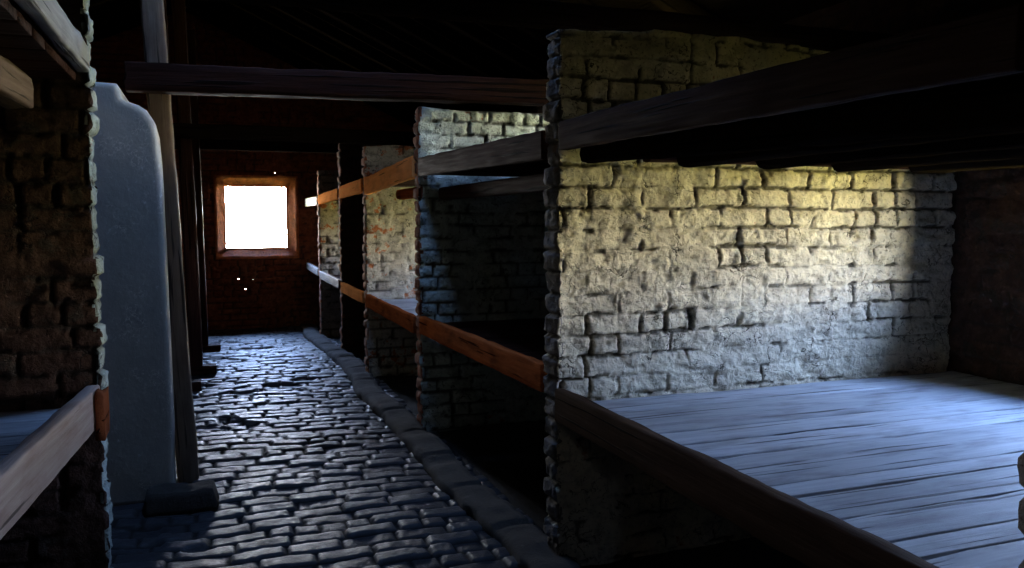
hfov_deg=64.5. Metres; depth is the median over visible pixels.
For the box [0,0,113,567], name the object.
wall
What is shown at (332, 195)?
bunk
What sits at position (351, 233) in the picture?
wall
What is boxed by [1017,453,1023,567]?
wall
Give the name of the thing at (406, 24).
rafter
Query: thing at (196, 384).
post
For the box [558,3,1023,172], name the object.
bunk
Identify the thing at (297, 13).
rafter
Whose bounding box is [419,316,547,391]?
bunk
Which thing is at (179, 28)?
post
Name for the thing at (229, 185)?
window
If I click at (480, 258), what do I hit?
wall
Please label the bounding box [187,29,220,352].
post
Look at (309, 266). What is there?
bunk
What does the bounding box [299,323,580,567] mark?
curb
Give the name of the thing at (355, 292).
bunk
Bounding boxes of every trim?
[213,175,298,259]
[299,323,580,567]
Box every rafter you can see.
[186,2,415,126]
[192,0,417,114]
[228,2,453,109]
[272,6,491,111]
[320,10,531,112]
[376,15,542,107]
[440,20,549,79]
[648,0,714,16]
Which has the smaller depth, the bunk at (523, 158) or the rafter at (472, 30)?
the bunk at (523, 158)
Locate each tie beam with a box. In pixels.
[123,61,549,105]
[173,123,415,145]
[174,138,338,153]
[196,0,894,51]
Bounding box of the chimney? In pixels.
[91,82,175,506]
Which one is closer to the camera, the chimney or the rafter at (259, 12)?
the chimney
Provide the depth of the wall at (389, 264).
7.69 m
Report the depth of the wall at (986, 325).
4.02 m
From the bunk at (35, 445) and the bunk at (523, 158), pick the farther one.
the bunk at (523, 158)
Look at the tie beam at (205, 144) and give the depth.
10.30 m
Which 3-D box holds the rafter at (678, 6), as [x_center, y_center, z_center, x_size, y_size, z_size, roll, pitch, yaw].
[-0.140,-2.465,4.994,3.825,1.842,0.096,-2,5,-20]
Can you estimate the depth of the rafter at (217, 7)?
10.81 m
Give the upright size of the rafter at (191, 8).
1.840 m
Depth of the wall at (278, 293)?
12.07 m
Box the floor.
[110,326,809,567]
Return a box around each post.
[140,0,198,482]
[164,0,201,390]
[171,0,216,375]
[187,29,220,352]
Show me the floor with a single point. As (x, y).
(305, 474)
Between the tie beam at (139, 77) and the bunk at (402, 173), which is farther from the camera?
the bunk at (402, 173)
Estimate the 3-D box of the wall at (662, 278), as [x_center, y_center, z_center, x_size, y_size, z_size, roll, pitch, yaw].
[1.186,0.108,3.839,2.206,2.441,0.188,-2,5,-20]
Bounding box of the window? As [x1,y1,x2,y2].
[224,185,287,248]
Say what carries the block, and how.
on the floor
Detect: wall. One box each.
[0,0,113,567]
[90,7,413,329]
[316,170,341,337]
[337,143,410,352]
[361,145,418,377]
[413,106,549,431]
[529,0,1023,384]
[542,29,956,565]
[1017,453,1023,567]
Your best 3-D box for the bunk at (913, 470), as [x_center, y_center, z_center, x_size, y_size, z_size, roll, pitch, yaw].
[1.560,0.580,2.846,2.206,0.201,2.010,-2,5,-20]
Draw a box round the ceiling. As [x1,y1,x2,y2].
[88,0,846,117]
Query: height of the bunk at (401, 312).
0.131 m
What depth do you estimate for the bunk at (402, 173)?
6.57 m
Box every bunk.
[0,0,89,108]
[0,385,109,539]
[305,196,317,206]
[306,262,318,275]
[318,188,338,203]
[319,271,340,288]
[339,178,363,198]
[341,282,364,303]
[364,156,416,199]
[366,294,417,333]
[418,130,550,199]
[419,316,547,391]
[555,371,1023,567]
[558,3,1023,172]
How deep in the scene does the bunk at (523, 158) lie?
4.42 m
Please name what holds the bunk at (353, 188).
attached to the wall at (389, 264)
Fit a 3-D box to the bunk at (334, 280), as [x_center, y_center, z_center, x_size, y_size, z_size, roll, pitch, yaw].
[-1.247,-0.089,10.425,2.198,0.106,1.742,-2,5,-20]
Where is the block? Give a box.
[142,480,218,517]
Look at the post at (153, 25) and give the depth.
4.49 m
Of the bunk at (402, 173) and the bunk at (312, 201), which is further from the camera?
the bunk at (312, 201)
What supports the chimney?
on the floor
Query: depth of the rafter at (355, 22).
8.92 m
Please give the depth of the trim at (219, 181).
12.17 m
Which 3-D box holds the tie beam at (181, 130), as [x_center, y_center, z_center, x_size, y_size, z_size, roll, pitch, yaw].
[-3.097,-1.410,7.457,7.636,0.138,0.140,-2,5,-20]
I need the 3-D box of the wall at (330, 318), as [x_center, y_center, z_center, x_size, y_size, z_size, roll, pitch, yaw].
[-1.579,-0.409,11.307,2.204,2.299,0.187,-2,5,-20]
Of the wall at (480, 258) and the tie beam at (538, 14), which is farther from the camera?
the wall at (480, 258)
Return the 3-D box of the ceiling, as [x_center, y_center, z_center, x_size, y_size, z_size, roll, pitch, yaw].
[-1.719,-2.401,3.826,8.350,1.973,17.300,-2,5,-20]
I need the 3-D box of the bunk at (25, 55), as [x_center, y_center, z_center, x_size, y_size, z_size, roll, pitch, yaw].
[-2.619,-0.627,1.268,3.206,0.268,2.501,-2,5,-20]

